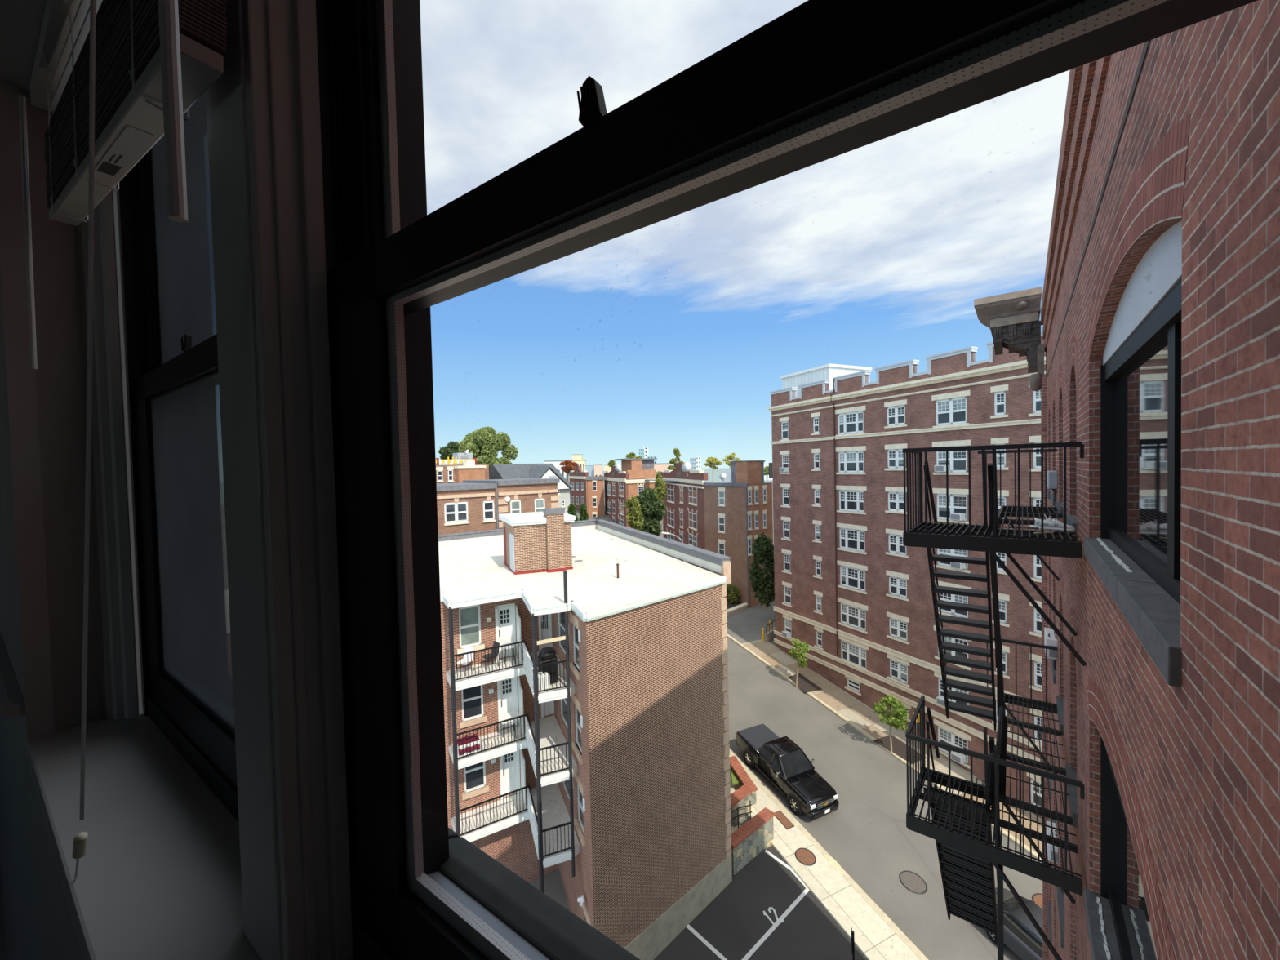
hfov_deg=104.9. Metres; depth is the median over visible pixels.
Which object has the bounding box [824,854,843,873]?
concrete patch
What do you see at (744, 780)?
stone wall
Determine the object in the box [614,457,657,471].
shed
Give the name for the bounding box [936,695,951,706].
air conditioner
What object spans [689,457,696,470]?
building
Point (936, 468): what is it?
grille
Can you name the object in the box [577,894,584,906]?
lamp
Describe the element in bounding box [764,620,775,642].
wall
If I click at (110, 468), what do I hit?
curtain
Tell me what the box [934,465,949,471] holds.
air conditioner
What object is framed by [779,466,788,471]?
air conditioner
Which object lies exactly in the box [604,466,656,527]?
building
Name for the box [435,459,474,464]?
bunting
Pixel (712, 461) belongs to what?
tree
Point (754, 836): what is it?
stone wall
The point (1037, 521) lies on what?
trainer
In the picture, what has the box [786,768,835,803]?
hood
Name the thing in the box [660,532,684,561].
street lamp
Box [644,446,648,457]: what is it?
building
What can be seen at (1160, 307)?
building
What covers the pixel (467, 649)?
patio chair
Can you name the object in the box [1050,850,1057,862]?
fan grille
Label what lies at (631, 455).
tree
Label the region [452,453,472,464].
roof unit
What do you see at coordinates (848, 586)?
apartment block
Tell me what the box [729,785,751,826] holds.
stone wall
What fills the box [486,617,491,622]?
lamp
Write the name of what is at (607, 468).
building
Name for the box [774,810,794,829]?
access cover
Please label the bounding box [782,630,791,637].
air conditioner
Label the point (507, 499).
vent hood
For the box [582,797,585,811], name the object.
vent
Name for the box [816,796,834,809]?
grille
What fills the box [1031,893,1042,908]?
manhole cover
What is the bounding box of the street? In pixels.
[725,636,1042,959]
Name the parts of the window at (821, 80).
frame, sash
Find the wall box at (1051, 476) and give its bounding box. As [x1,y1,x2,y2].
[1046,471,1057,502]
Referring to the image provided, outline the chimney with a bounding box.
[542,507,566,573]
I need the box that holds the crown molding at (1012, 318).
[973,286,1044,391]
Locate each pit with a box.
[787,673,822,693]
[873,734,925,764]
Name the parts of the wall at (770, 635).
railing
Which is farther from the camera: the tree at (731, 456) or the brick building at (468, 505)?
the tree at (731, 456)
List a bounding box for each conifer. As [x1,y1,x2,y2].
[566,503,578,521]
[578,503,588,520]
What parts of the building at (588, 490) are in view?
pane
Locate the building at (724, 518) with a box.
[644,462,773,608]
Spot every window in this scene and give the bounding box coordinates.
[116,91,239,822]
[315,0,1257,959]
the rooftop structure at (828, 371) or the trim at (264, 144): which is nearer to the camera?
the trim at (264, 144)
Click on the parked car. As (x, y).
(1020, 935)
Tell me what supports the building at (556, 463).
on the ground at (717, 473)
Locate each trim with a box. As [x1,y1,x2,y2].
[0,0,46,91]
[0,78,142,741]
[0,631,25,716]
[205,0,353,959]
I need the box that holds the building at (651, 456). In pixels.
[647,455,656,463]
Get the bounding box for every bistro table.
[498,711,522,737]
[502,641,519,664]
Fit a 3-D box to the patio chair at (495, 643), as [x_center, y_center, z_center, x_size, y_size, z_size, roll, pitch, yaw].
[-5.806,6.808,19.120,0.588,0.885,0.466,-3,2,-45]
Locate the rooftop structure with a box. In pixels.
[498,511,575,574]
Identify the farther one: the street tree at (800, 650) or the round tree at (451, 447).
the round tree at (451, 447)
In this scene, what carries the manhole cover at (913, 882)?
on the street
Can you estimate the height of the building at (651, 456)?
56.206 m
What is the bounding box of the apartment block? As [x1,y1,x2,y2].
[767,330,1045,819]
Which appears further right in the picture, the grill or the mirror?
the mirror
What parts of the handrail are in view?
rail, rail, post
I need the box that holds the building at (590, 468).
[585,465,594,475]
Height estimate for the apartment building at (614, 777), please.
15.100 m
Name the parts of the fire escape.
railing, railing, stair handrail, stair handrail, platform frame, railing, stair handrail, platform frame, railing, stair handrail, stair handrail, hanging post, railing, railing, rail, rail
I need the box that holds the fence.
[721,471,731,482]
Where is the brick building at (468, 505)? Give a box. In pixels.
[436,478,559,534]
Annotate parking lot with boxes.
[653,845,866,959]
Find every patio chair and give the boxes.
[455,646,474,675]
[482,640,499,670]
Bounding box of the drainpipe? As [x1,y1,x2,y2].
[563,570,575,877]
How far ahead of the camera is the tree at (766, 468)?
159.57 m
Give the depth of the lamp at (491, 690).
19.54 m
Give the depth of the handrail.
23.43 m
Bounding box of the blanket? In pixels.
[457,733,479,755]
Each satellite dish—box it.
[614,464,620,473]
[681,462,691,475]
[719,472,726,479]
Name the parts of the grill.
lid, handle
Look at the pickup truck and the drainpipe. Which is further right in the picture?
the pickup truck
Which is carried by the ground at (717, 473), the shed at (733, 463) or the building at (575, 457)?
the building at (575, 457)
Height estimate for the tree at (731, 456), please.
32.486 m
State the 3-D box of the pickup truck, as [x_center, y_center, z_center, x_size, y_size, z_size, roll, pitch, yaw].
[7.744,15.368,26.451,2.540,2.283,5.907,-2,2,-26]
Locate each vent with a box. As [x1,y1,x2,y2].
[548,475,556,478]
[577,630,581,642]
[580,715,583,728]
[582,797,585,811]
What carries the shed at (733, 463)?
on the building at (724, 518)
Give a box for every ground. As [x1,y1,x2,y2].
[528,481,775,910]
[602,467,773,482]
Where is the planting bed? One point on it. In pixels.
(729, 605)
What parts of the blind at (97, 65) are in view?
ladder cord, ladder cord, lift cord, ladder cord, rail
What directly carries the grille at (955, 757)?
attached to the air conditioner at (961, 758)
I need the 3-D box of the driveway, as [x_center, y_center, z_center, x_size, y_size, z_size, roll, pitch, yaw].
[19.103,13.020,53.474,28.450,1.692,11.600,-2,2,-25]
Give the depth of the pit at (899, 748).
29.38 m
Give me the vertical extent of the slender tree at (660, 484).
13.234 m
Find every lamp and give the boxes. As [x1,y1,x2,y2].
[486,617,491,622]
[488,688,493,693]
[490,757,496,764]
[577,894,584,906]
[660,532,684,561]
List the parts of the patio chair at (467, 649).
seat, backrest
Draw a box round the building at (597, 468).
[594,464,602,475]
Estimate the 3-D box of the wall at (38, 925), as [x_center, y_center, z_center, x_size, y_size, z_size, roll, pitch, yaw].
[-0.628,0.494,0.837,8.000,5.000,0.400,0,2,35]
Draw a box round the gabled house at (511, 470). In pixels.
[488,463,573,514]
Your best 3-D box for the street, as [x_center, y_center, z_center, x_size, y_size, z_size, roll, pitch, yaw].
[0.059,12.899,49.879,137.714,18.000,76.504,0,2,38]
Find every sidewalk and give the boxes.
[728,755,919,959]
[741,639,1042,853]
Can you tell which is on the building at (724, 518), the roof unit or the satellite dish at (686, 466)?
the satellite dish at (686, 466)
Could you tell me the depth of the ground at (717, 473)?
1909.83 m
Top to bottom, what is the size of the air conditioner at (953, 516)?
0.380 m
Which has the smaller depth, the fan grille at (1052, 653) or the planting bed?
the fan grille at (1052, 653)
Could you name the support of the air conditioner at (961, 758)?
attached to the apartment block
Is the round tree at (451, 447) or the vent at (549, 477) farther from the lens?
the round tree at (451, 447)
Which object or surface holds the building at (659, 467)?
on the ground at (717, 473)
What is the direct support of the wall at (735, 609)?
on the driveway
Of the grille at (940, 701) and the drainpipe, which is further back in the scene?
the grille at (940, 701)
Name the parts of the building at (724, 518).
pane, pane, pane, pane, pane, pane, pane, pane, pane, pane, pane, pane, pane, pane, pane, pane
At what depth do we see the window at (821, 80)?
0.62 m
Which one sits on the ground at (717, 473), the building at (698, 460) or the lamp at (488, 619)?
the building at (698, 460)
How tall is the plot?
0.309 m
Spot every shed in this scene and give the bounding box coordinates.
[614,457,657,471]
[729,460,764,483]
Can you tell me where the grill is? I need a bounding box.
[537,646,557,683]
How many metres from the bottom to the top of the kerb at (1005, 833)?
8.100 m
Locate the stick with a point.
(1047, 531)
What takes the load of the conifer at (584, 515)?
on the ground at (553, 883)
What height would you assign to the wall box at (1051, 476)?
0.534 m
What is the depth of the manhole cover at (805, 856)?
21.83 m
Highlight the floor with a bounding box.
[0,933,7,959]
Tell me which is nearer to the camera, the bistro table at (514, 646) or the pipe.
the bistro table at (514, 646)
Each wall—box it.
[0,88,142,959]
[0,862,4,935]
[724,602,747,616]
[728,755,757,804]
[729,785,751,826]
[730,807,774,875]
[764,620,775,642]
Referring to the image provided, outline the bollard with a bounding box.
[761,627,764,640]
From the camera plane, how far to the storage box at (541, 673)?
16.97 m
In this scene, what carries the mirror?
attached to the pickup truck
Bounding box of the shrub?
[725,583,740,603]
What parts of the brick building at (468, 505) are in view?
pane, window sill, window sill, pane, pane, pane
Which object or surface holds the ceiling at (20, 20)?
attached to the wall at (38, 925)
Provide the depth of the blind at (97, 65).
0.81 m
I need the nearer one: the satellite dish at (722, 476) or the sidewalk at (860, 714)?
the sidewalk at (860, 714)
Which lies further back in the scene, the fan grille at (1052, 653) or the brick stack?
the brick stack
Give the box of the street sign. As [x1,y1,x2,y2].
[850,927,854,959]
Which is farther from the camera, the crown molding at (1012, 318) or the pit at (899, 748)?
the pit at (899, 748)
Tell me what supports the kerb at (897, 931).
on the street
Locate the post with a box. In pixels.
[435,457,439,465]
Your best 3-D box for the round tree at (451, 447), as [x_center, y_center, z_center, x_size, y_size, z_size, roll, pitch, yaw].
[-29.959,0.862,80.117,4.756,14.437,4.596,0,2,38]
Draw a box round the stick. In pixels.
[1033,531,1053,533]
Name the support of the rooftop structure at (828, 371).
on the apartment block
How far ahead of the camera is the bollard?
42.80 m
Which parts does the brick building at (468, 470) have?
pane, pane, bay cornice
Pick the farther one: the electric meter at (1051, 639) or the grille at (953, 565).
the grille at (953, 565)
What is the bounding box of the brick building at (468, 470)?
[435,460,488,484]
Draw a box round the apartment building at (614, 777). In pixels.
[438,519,732,959]
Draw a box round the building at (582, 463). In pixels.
[571,459,586,470]
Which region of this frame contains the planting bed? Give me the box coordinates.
[726,600,742,609]
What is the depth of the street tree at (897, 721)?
28.63 m
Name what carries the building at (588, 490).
on the ground at (553, 883)
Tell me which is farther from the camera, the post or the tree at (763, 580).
the post
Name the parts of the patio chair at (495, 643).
seat, backrest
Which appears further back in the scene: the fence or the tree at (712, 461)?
the tree at (712, 461)
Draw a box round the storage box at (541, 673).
[537,671,550,690]
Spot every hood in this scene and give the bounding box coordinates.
[504,496,510,502]
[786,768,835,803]
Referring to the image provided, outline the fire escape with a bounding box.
[902,441,1086,959]
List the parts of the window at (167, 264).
sash, pane, sash, pane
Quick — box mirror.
[776,771,780,777]
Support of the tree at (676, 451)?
on the ground at (553, 883)
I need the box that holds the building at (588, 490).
[568,465,604,517]
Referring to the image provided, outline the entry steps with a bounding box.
[731,824,740,833]
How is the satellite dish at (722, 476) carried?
on the building at (724, 518)
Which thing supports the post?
on the brick building at (468, 470)
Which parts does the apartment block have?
pane, pane, pane, window sill, pane, pane, pane, pane, pane, pane, pane, pane, window sill, pane, pane, pane, window sill, window sill, pane, window sill, window sill, pane, window sill, pane, pane, window sill, window sill, pane, pane, pane, pane, window sill, window sill, window sill, pane, pane, pane, window sill, window sill, window sill, window sill, pane, pane, pane, pane, cornice, window sill, window sill, window sill, window sill, pane, window sill, pane, window sill, window sill, pane, pane, pane, pane, pane, pane, window sill, pane, window sill, pane, pane, pane, pane, window sill, window sill, window sill, pane, window sill, window sill, window sill, window sill, window sill, window sill, pane, pane, pane, pane, pane, pane, pane, pane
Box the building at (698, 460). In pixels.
[695,456,701,470]
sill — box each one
[25,706,355,959]
[438,827,639,959]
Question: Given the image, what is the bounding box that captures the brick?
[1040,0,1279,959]
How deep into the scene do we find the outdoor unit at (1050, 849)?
8.65 m
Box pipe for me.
[616,563,618,577]
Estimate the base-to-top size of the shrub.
3.133 m
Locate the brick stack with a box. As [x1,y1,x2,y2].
[734,460,761,484]
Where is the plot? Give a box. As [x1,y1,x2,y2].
[730,767,740,785]
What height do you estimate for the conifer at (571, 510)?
10.372 m
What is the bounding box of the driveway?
[725,600,775,643]
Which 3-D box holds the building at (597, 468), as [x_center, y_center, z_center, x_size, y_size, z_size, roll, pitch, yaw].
[-12.261,10.231,149.023,2.958,29.593,2.787,0,2,38]
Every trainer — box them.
[1034,514,1067,528]
[1038,515,1075,531]
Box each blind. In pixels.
[18,0,226,879]
[158,0,187,222]
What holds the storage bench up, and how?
on the apartment building at (614, 777)
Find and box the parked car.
[986,887,1042,959]
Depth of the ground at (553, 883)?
20.62 m
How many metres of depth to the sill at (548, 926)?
0.73 m
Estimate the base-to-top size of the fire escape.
7.475 m
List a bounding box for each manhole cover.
[795,847,816,866]
[899,870,927,893]
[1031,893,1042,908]
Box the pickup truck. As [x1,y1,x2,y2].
[735,723,839,819]
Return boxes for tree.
[438,440,460,462]
[457,426,518,469]
[559,459,577,483]
[608,459,615,467]
[624,495,644,543]
[625,452,643,458]
[630,487,666,548]
[653,471,666,553]
[666,448,684,470]
[703,456,723,481]
[721,453,741,467]
[748,532,774,609]
[764,466,768,481]
[788,638,809,687]
[871,693,908,752]
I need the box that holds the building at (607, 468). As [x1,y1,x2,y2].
[604,465,611,471]
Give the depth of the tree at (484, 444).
69.64 m
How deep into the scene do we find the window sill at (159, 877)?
0.96 m
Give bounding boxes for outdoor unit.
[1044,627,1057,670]
[1046,820,1058,866]
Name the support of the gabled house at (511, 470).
on the ground at (553, 883)
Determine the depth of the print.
0.92 m
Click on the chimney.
(555, 539)
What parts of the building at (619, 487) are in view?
pane, pane, pane, pane, pane, pane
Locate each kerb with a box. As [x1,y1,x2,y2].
[726,634,1042,863]
[729,749,928,959]
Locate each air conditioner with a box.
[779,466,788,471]
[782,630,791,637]
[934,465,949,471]
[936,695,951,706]
[950,512,965,520]
[950,562,965,569]
[951,751,966,764]
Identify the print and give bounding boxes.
[97,155,122,176]
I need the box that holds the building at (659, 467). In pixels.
[653,462,671,475]
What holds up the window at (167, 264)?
in the wall at (38, 925)
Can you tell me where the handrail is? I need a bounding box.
[729,800,751,828]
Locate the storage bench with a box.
[457,734,480,757]
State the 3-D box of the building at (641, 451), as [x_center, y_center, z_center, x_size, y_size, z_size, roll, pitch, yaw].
[4.729,-43.168,1304.098,17.632,77.059,16.611,0,2,38]
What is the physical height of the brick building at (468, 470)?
15.172 m
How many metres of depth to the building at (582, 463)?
169.86 m
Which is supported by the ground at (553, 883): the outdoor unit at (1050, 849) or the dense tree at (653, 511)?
the dense tree at (653, 511)
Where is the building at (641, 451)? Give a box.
[638,448,644,457]
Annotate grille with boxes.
[460,455,468,458]
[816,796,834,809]
[934,466,943,471]
[937,697,945,706]
[950,514,959,519]
[951,562,959,568]
[951,753,959,763]
[1048,644,1056,657]
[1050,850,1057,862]
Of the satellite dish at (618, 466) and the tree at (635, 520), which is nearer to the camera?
the tree at (635, 520)
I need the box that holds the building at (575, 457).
[572,454,582,460]
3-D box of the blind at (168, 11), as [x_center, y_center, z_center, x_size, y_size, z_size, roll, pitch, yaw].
[-0.074,-0.580,0.185,1.170,0.787,0.065,0,2,35]
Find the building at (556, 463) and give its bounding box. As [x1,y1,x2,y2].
[544,459,573,480]
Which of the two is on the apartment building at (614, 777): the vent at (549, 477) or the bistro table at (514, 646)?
the bistro table at (514, 646)
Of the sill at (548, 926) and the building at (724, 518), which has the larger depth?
the building at (724, 518)
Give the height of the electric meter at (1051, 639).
0.621 m
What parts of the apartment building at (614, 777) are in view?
post, pane, window sill, pane, window sill, pane, window sill, balcony railing, balcony railing, balcony railing, pane, door, balcony door, pane, door, balcony door, pane, door, balcony door, privacy panel, privacy panel, privacy panel, balcony railing, balcony railing, balcony railing, post, balcony door, pane, door, balcony door, door, balcony railing, balcony railing, balcony railing, pane, pane, pane, window sill, pane, window sill, pane, window sill, pane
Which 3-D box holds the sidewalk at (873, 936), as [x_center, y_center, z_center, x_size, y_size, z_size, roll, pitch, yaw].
[3.673,15.759,29.532,1.690,11.100,90.000,-2,2,-25]
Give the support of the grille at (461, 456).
attached to the roof unit
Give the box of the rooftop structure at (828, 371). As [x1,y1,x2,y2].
[780,364,871,396]
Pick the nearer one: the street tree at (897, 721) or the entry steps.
the entry steps
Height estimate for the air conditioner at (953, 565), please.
0.380 m
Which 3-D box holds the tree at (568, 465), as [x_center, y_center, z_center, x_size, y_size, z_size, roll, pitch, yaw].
[-15.710,10.813,110.406,4.512,30.651,4.219,0,2,38]

